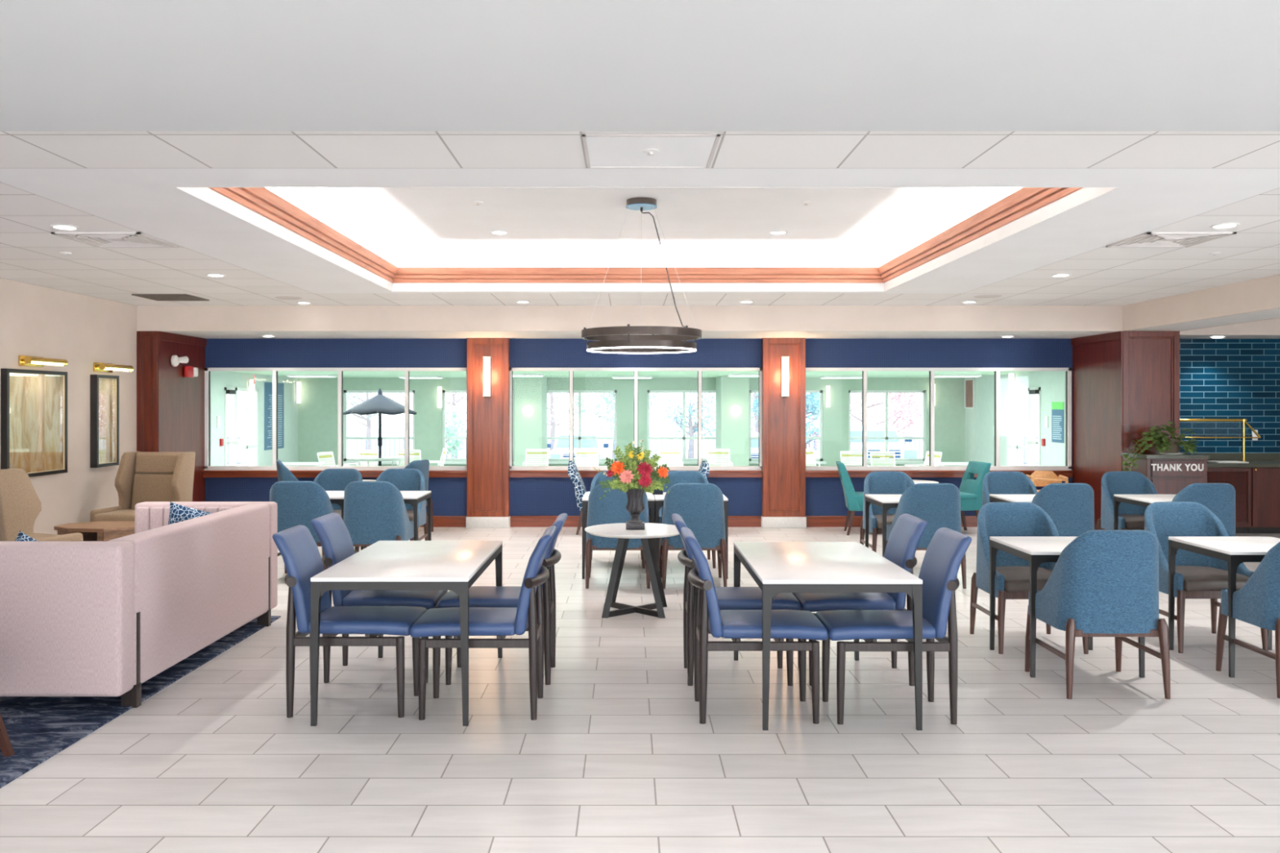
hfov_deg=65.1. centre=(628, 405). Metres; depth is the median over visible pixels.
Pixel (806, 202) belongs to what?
sprinkler head
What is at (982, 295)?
ceiling speaker
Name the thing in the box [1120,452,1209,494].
base cabinet
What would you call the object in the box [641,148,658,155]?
sprinkler head
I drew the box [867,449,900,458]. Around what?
grille
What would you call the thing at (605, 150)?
access panel
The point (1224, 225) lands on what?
recessed light
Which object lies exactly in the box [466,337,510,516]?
wall pier
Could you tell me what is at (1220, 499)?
dining chair
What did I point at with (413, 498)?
dining table
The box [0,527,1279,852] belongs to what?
floor
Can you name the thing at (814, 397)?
tree
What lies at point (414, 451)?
chair
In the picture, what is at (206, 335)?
ceiling
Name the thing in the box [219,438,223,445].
station
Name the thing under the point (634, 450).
sprig
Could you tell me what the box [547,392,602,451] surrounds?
tree
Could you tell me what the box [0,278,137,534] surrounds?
wall
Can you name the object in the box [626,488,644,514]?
bowl
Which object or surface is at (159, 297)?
ceiling vent
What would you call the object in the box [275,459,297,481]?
dining chair
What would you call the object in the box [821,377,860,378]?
diffuser
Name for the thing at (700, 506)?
dining chair
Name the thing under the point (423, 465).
dining chair
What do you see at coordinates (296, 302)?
recessed light
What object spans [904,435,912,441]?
mirror
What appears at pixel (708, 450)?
chair
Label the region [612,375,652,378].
light panel
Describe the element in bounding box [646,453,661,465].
sprig
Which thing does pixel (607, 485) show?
sprig
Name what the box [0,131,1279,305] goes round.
ceiling
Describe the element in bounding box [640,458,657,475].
sprig
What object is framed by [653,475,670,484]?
sprig
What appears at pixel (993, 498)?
dining table
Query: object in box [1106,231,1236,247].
ceiling vent
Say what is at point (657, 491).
holder
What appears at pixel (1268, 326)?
wall
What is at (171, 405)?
wall column
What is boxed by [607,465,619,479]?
sprig
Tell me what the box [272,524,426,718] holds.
dining chair
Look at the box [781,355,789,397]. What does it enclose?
wall sconce
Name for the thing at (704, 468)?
dining chair
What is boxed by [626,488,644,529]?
urn vase
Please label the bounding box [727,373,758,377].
light panel
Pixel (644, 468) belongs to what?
flower
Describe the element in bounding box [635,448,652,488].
sprig
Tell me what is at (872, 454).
chair
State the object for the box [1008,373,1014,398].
wall light
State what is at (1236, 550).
dining table
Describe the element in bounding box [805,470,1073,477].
trim
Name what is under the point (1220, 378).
wall
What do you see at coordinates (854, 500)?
upholstered dining chair
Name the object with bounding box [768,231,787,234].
recessed light
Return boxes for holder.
[653,488,662,494]
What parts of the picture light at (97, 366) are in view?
plate, lamp shade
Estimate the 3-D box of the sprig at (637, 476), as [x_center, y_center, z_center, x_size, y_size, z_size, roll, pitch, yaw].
[0.070,0.597,7.723,0.113,0.188,0.079,0,0,37]
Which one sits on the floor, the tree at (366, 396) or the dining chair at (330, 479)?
the dining chair at (330, 479)
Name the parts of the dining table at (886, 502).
leg, leg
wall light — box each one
[248,378,254,404]
[295,381,300,404]
[437,386,442,408]
[522,405,533,415]
[730,405,741,415]
[825,385,830,408]
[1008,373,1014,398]
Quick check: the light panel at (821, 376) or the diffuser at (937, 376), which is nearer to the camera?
the diffuser at (937, 376)
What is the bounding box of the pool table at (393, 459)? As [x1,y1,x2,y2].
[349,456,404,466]
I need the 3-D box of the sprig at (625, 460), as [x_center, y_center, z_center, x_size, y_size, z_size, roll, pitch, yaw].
[0.003,0.534,7.744,0.140,0.314,0.063,0,0,-8]
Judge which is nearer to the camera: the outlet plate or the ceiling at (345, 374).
the outlet plate
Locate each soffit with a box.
[137,305,1178,331]
[1122,274,1279,331]
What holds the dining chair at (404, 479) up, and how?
on the floor
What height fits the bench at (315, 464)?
0.470 m
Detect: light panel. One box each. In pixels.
[286,373,337,377]
[398,375,443,378]
[512,373,544,377]
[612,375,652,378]
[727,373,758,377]
[819,375,862,378]
[934,373,982,377]
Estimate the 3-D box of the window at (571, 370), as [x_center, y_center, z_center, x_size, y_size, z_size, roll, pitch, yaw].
[0.100,0.181,13.200,3.340,1.347,0.100,0,0,0]
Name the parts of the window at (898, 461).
sill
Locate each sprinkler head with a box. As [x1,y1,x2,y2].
[59,252,71,255]
[472,200,483,204]
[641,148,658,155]
[800,200,811,204]
[1208,252,1220,255]
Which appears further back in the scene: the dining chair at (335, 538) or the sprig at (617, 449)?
the sprig at (617, 449)
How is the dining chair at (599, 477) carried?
on the floor
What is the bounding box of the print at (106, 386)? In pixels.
[98,378,115,463]
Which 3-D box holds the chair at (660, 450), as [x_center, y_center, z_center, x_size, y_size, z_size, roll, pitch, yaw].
[0.852,1.296,20.025,0.486,0.817,0.576,0,0,0]
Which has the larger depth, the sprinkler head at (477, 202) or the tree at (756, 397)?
the tree at (756, 397)
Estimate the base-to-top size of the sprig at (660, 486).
0.118 m
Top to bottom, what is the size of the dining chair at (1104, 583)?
0.921 m
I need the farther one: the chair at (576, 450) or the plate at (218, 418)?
the chair at (576, 450)
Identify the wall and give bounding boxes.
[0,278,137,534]
[204,338,1072,515]
[210,371,297,466]
[297,377,964,466]
[376,253,902,266]
[715,375,749,466]
[964,371,1065,466]
[1179,317,1279,335]
[1179,338,1279,453]
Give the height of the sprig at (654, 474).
0.239 m
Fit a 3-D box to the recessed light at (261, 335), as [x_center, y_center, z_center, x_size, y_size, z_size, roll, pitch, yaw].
[-4.550,-0.872,12.680,0.170,0.012,0.170,0,0,0]
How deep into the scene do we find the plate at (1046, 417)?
19.28 m
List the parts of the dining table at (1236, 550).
leg, leg, leg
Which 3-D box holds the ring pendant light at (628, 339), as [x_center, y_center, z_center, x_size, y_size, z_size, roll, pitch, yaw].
[0.105,-1.018,7.870,0.944,1.184,0.944,0,0,0]
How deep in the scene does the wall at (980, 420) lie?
21.48 m
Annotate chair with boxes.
[0,713,14,756]
[269,480,333,573]
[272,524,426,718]
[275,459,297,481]
[311,512,448,683]
[313,468,362,516]
[316,451,355,466]
[343,449,378,466]
[343,480,413,553]
[376,468,427,540]
[396,449,421,466]
[404,459,433,532]
[409,525,556,720]
[428,448,448,466]
[437,513,567,684]
[522,448,548,466]
[568,461,590,534]
[574,448,598,466]
[585,483,649,588]
[590,471,644,568]
[657,448,683,466]
[657,471,715,568]
[659,483,727,588]
[671,513,800,686]
[680,527,828,724]
[698,460,709,478]
[706,448,733,466]
[791,513,927,686]
[805,448,819,466]
[814,527,971,724]
[835,461,863,535]
[840,451,870,466]
[859,471,915,556]
[870,452,895,466]
[886,483,966,588]
[904,451,942,466]
[959,461,991,530]
[969,502,1088,654]
[982,471,1037,506]
[1024,529,1170,699]
[1026,471,1068,492]
[1031,483,1094,536]
[1096,471,1158,530]
[1144,502,1268,653]
[1171,483,1235,536]
[1215,542,1279,698]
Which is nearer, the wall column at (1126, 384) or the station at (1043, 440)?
the wall column at (1126, 384)
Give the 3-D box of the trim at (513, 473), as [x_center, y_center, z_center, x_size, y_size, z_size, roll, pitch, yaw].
[0.100,0.900,13.127,3.340,0.090,0.085,0,0,0]
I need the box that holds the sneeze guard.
[1179,418,1261,462]
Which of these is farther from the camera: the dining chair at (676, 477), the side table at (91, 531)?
the dining chair at (676, 477)
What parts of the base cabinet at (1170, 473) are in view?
door, flap door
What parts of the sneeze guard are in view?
rail, rail, post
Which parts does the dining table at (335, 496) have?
leg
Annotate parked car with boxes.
[751,431,758,458]
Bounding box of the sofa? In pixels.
[0,502,277,707]
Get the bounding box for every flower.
[606,469,617,478]
[610,460,625,475]
[618,469,634,489]
[627,451,634,458]
[635,452,644,465]
[635,461,653,489]
[637,474,652,489]
[653,466,668,478]
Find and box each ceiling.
[0,0,1279,131]
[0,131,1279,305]
[163,307,1279,338]
[228,371,1035,377]
[266,187,1021,253]
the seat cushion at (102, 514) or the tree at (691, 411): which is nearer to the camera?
the seat cushion at (102, 514)
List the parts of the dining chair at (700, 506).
leg, leg, seat frame, leg, leg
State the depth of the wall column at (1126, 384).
11.95 m
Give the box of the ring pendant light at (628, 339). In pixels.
[581,196,702,353]
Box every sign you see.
[253,374,255,384]
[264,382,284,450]
[1051,401,1063,443]
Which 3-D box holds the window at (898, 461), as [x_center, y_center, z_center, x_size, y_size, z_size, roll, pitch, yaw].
[6.218,0.522,24.020,1.974,1.764,0.280,0,0,0]
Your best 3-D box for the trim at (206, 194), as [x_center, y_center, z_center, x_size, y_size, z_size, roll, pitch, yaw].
[0.102,-1.218,7.875,5.145,0.088,5.010,0,0,0]
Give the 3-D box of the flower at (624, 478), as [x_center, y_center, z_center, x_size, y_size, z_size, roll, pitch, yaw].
[0.009,0.596,7.708,0.154,0.210,0.090,0,0,-28]
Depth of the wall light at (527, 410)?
22.30 m
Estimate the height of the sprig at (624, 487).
0.115 m
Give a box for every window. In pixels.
[204,367,466,470]
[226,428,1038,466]
[342,390,414,464]
[438,390,514,464]
[509,367,761,470]
[547,390,617,464]
[647,390,715,464]
[749,390,826,464]
[805,367,1071,470]
[846,390,928,464]
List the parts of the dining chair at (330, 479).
seat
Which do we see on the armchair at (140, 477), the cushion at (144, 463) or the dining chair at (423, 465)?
the cushion at (144, 463)
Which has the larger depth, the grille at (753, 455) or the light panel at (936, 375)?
the grille at (753, 455)
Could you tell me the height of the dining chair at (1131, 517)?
0.921 m
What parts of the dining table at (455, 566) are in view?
leg, leg, leg, leg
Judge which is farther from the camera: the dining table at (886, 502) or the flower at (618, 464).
the dining table at (886, 502)
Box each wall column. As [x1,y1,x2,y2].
[136,331,206,502]
[1071,331,1179,529]
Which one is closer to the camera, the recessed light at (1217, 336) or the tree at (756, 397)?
the recessed light at (1217, 336)
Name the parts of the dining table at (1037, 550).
leg, leg, leg, leg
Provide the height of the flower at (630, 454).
0.348 m
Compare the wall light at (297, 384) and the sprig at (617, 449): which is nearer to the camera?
the sprig at (617, 449)
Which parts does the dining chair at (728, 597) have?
backrest, leg, curved rail, leg, seat, leg, leg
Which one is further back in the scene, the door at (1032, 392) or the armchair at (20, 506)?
the door at (1032, 392)
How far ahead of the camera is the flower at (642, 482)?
7.68 m
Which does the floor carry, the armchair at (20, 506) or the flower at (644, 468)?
the armchair at (20, 506)
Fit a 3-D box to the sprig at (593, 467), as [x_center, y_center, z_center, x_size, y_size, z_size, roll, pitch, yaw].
[-0.114,0.581,7.768,0.341,0.222,0.028,0,0,-8]
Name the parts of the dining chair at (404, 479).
seat, leg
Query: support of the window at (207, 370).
in the wall at (219, 353)
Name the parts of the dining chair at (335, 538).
leg, curved rail, backrest, leg, seat, leg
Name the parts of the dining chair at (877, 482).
leg, leg, seat frame, seat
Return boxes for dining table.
[310,540,502,726]
[325,490,364,550]
[364,490,431,548]
[582,492,654,579]
[653,492,728,579]
[733,542,922,730]
[865,494,957,577]
[989,494,1035,502]
[989,536,1144,677]
[1113,494,1176,529]
[1168,536,1279,677]
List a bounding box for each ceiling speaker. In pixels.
[274,296,302,299]
[973,294,1001,297]
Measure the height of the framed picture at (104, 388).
1.005 m
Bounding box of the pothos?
[1122,421,1197,471]
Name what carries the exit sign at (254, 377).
hanging from the ceiling at (345, 374)
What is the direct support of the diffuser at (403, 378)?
attached to the light panel at (399, 376)
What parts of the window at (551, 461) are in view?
sill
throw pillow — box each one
[15,530,37,541]
[168,502,212,524]
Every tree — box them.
[346,392,413,453]
[403,392,466,458]
[411,404,466,458]
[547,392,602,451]
[557,392,667,458]
[656,392,715,458]
[751,392,758,431]
[751,392,819,451]
[805,400,819,458]
[850,392,922,445]
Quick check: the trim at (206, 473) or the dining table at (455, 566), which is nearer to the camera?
the dining table at (455, 566)
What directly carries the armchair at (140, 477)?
on the floor
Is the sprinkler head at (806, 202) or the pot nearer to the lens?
the sprinkler head at (806, 202)
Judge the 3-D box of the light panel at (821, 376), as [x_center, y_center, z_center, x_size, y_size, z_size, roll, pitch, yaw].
[4.809,-0.632,22.500,0.900,0.056,0.600,0,0,0]
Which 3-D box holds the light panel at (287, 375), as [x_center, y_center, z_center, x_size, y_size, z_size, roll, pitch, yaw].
[-6.782,-0.632,21.500,0.900,0.056,0.600,0,0,0]
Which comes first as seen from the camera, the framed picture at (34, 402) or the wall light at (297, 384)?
the framed picture at (34, 402)
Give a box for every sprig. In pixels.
[591,466,617,480]
[599,479,622,491]
[604,457,621,479]
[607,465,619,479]
[608,478,622,491]
[612,445,627,466]
[617,481,632,492]
[619,454,634,489]
[624,443,635,470]
[627,460,637,480]
[628,481,639,489]
[631,446,641,471]
[631,471,641,489]
[633,479,644,489]
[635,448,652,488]
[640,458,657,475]
[640,484,656,493]
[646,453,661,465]
[649,480,664,490]
[651,463,669,477]
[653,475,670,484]
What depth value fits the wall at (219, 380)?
21.41 m
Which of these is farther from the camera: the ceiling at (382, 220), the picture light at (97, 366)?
the picture light at (97, 366)
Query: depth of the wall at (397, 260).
10.67 m
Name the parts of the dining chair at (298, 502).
seat frame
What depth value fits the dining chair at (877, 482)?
10.24 m
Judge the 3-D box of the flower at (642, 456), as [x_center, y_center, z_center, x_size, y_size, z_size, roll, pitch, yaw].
[0.086,0.527,7.750,0.081,0.346,0.046,0,0,16]
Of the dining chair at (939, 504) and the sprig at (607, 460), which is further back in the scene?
the dining chair at (939, 504)
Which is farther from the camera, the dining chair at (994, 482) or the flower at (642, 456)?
the dining chair at (994, 482)
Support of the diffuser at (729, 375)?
attached to the light panel at (731, 375)
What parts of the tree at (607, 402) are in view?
crown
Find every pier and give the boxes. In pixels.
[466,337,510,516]
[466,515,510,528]
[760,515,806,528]
[761,337,805,516]
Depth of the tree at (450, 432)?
40.23 m
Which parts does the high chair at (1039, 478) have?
backrest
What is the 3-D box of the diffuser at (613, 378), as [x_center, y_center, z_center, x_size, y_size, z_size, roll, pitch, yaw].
[0.089,-0.607,22.500,0.840,0.006,0.540,0,0,0]
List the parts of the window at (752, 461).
sill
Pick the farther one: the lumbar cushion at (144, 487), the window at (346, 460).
the window at (346, 460)
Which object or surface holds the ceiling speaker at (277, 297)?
attached to the ceiling at (29, 253)
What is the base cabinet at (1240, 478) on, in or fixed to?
on the floor
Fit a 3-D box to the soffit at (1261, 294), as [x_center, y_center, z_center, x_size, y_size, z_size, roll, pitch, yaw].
[6.185,-1.075,7.845,0.690,0.400,7.970,0,0,0]
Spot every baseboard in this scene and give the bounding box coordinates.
[419,515,466,527]
[510,515,761,527]
[805,515,977,527]
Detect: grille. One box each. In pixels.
[563,453,587,458]
[751,453,758,458]
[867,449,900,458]
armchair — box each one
[0,468,83,541]
[89,451,195,521]
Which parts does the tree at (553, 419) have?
crown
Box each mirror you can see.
[603,443,608,448]
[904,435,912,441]
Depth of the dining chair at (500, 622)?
5.09 m
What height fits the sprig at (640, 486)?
0.129 m
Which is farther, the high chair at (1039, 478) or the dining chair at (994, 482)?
the high chair at (1039, 478)
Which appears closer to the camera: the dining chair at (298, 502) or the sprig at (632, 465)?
the sprig at (632, 465)
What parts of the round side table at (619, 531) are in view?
leg, leg, leg, leg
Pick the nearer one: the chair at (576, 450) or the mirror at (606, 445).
the chair at (576, 450)
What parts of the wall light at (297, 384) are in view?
plate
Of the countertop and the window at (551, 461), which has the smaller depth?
the countertop
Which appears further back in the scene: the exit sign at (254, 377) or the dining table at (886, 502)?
the exit sign at (254, 377)
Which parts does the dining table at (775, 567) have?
leg, leg, leg, leg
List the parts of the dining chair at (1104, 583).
leg, leg, seat frame, leg, leg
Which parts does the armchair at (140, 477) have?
arm, backrest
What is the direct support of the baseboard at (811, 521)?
attached to the wall at (219, 353)
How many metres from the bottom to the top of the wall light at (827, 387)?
0.540 m
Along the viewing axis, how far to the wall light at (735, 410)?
22.30 m
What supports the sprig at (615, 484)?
in the urn vase
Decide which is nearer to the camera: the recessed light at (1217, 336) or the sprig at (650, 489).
the sprig at (650, 489)
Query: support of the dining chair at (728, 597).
on the floor
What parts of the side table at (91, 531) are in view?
post, panel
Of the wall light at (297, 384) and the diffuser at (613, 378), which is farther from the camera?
the wall light at (297, 384)
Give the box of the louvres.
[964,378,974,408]
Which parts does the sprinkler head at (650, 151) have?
plate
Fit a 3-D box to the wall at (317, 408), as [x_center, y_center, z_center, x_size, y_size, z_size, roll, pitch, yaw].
[0.085,0.520,24.125,15.970,2.360,0.250,0,0,0]
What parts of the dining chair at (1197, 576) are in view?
leg, seat frame, seat, leg, leg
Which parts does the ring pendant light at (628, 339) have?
canopy plate, power cord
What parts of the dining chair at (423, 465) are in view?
leg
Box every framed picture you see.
[0,368,67,476]
[89,374,119,467]
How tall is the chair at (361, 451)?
0.817 m
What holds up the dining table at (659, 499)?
on the floor
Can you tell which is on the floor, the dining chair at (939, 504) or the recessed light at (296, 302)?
the dining chair at (939, 504)
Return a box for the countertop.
[1192,453,1279,467]
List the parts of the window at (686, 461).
sill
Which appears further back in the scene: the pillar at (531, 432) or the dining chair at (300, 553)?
the pillar at (531, 432)
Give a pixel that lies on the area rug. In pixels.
(37, 729)
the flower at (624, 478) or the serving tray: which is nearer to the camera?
the flower at (624, 478)
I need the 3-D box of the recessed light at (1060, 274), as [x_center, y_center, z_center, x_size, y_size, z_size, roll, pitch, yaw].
[3.902,-1.172,9.030,0.170,0.012,0.170,0,0,0]
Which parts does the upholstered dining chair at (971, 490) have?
leg, seat, leg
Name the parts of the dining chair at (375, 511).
seat frame, leg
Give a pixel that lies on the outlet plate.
(1256, 431)
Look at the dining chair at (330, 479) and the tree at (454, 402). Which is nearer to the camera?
the dining chair at (330, 479)
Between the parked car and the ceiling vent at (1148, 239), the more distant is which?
the parked car
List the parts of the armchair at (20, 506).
arm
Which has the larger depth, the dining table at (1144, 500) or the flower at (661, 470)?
the dining table at (1144, 500)
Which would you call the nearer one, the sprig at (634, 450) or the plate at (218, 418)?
the sprig at (634, 450)
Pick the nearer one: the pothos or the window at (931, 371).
the pothos
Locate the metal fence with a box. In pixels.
[226,437,1038,464]
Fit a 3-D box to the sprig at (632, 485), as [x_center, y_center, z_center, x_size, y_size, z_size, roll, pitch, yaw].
[0.043,0.636,7.705,0.117,0.110,0.107,0,0,-39]
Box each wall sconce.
[482,355,490,397]
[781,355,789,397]
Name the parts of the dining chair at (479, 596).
leg, leg, seat, leg, curved rail, rail, leg, backrest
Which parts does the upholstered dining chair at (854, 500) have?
leg, backrest, leg, seat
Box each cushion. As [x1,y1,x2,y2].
[33,533,58,537]
[93,508,134,521]
[131,474,174,509]
[135,453,178,473]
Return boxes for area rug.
[0,615,280,788]
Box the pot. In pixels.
[1159,437,1181,453]
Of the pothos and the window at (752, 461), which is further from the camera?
the window at (752, 461)
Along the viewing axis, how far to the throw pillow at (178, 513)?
6.98 m
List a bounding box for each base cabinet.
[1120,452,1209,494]
[1207,467,1251,533]
[1248,467,1279,533]
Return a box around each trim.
[175,186,1118,291]
[202,470,466,477]
[208,187,1082,283]
[509,470,762,477]
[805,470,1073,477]
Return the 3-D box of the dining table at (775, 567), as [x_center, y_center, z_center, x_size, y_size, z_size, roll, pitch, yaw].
[1.055,1.230,5.610,0.786,0.740,1.370,0,0,0]
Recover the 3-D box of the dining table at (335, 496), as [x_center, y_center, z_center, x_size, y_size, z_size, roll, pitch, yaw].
[-2.985,1.230,9.720,0.668,0.740,0.680,0,0,0]
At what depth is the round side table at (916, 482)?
12.52 m
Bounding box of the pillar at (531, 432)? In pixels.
[514,376,547,466]
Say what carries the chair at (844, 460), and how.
on the floor
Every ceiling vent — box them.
[51,231,178,247]
[131,293,208,301]
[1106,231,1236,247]
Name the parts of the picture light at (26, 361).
plate, lamp shade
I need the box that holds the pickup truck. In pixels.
[816,424,918,458]
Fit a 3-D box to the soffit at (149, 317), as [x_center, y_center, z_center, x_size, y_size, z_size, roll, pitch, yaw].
[0.365,-1.288,11.845,12.330,0.825,0.030,0,0,0]
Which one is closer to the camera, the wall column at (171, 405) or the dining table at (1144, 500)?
the dining table at (1144, 500)
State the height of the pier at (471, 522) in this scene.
0.145 m
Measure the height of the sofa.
0.885 m
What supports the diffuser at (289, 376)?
attached to the light panel at (287, 375)
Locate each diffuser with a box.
[288,376,331,377]
[297,382,300,403]
[403,377,442,378]
[512,375,542,377]
[613,377,650,378]
[728,375,758,377]
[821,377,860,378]
[937,376,979,377]
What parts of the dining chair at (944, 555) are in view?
leg, leg, seat, cross rail, rail, leg, rail, backrest, leg, curved rail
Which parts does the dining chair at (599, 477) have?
leg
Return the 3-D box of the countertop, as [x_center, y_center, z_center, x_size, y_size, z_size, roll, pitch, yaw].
[7.760,0.703,12.838,2.480,0.135,0.875,0,0,0]
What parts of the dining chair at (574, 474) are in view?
backrest, leg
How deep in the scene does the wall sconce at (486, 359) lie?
12.96 m
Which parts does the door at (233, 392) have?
handle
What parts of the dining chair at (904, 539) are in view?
leg, seat, leg, backrest, leg, curved rail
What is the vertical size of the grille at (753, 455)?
0.248 m
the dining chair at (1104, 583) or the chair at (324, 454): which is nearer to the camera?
the dining chair at (1104, 583)
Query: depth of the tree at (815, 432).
43.41 m
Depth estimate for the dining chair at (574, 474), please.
12.36 m
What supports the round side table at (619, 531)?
on the floor
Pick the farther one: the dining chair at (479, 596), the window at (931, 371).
the window at (931, 371)
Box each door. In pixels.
[224,386,257,466]
[1006,386,1040,466]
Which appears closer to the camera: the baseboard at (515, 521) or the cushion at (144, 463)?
the cushion at (144, 463)
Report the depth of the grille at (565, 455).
33.98 m
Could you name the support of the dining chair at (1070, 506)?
on the floor
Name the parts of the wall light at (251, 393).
plate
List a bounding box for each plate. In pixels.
[216,416,220,427]
[1044,416,1048,427]
[1252,430,1257,440]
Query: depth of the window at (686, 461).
24.08 m
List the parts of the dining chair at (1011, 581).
leg, leg, seat frame, seat, leg, leg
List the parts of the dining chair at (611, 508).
leg, leg, seat frame, leg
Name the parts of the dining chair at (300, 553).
leg, curved rail, backrest, rail, rail, cross rail, seat, leg, leg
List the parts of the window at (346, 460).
sill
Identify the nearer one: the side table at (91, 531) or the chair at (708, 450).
the side table at (91, 531)
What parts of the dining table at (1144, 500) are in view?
leg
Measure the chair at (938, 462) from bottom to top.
0.817 m
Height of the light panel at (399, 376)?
0.056 m
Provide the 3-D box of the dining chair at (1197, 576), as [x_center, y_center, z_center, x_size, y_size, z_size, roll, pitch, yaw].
[3.840,1.141,6.756,0.578,0.921,0.609,0,0,0]
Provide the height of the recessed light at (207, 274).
0.012 m
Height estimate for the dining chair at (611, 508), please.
0.921 m
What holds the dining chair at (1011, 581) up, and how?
on the floor
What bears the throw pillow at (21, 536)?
on the sofa
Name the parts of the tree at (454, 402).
crown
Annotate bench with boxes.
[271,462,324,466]
[934,462,968,466]
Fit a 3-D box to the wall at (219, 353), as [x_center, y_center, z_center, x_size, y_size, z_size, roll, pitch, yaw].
[0.370,0.200,13.230,12.340,2.800,0.120,0,0,0]
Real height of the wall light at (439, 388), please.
0.540 m
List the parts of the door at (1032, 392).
handle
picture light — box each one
[18,355,67,367]
[93,362,133,372]
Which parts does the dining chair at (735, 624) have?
leg, rail, curved rail, backrest, leg, cross rail, rail, seat, leg, leg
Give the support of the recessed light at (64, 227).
in the ceiling at (29, 253)
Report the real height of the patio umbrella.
2.018 m
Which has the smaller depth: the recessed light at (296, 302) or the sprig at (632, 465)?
the sprig at (632, 465)
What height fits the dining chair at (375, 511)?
0.921 m
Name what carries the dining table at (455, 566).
on the floor
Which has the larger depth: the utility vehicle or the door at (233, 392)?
the utility vehicle
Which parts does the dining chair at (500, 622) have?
leg, leg, seat, rail, cross rail, leg, backrest, curved rail, rail, leg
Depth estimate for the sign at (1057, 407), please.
18.79 m
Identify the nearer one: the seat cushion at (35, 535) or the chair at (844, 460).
the seat cushion at (35, 535)
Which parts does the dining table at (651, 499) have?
leg, leg, leg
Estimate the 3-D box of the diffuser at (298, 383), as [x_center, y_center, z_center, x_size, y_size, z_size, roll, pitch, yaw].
[-7.840,-0.301,23.850,0.090,0.500,0.090,0,0,0]
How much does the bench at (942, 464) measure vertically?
0.470 m
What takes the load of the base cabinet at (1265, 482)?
on the floor
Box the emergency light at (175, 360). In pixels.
[170,355,188,366]
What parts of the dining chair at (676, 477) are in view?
leg, leg, leg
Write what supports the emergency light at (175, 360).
attached to the wall column at (171, 405)
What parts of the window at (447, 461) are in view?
sill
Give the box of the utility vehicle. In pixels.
[547,430,608,458]
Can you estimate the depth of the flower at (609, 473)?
7.75 m
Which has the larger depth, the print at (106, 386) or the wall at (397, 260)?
the print at (106, 386)
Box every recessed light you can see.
[49,224,79,230]
[205,273,226,276]
[261,335,275,337]
[296,302,311,303]
[489,231,508,234]
[515,301,530,302]
[738,301,754,302]
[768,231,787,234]
[961,301,977,302]
[1050,273,1071,276]
[1209,222,1239,228]
[1209,336,1225,338]
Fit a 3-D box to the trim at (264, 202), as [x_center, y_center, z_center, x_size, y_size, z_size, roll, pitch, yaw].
[0.102,-1.340,7.875,5.145,0.156,5.010,0,0,0]
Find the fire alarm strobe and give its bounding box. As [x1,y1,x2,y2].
[184,365,198,377]
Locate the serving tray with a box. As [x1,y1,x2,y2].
[1208,461,1248,462]
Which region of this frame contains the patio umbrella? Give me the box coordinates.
[342,387,417,466]
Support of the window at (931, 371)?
in the wall at (219, 353)
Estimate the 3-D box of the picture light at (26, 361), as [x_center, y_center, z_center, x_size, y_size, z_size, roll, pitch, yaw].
[-5.703,-0.425,9.720,0.194,0.100,0.610,0,0,0]
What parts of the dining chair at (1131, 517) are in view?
leg, seat frame, seat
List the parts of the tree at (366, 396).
crown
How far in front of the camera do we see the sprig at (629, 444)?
7.78 m
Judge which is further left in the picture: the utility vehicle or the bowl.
the utility vehicle
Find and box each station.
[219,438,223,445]
[1041,438,1045,445]
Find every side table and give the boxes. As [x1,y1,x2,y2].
[53,521,134,541]
[584,523,679,617]
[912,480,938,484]
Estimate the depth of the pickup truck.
31.15 m
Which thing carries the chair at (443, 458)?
on the floor
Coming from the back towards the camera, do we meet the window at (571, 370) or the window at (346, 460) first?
the window at (346, 460)
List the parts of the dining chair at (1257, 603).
leg, leg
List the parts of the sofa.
arm, leg, tufted panel, panel, arm, leg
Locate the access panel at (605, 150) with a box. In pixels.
[582,133,719,168]
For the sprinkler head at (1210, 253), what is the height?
0.024 m
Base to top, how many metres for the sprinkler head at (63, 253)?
0.024 m
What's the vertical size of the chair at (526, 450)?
0.817 m
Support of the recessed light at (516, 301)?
in the ceiling at (29, 253)
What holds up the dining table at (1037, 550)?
on the floor
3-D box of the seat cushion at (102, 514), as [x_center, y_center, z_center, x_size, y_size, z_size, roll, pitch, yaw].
[-5.151,1.180,10.541,0.660,0.120,0.560,0,0,8]
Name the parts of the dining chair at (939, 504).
seat frame, leg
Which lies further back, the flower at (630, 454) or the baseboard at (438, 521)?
the baseboard at (438, 521)
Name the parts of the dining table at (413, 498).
leg, leg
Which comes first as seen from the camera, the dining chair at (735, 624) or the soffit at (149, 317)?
the dining chair at (735, 624)
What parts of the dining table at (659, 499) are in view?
leg, leg, leg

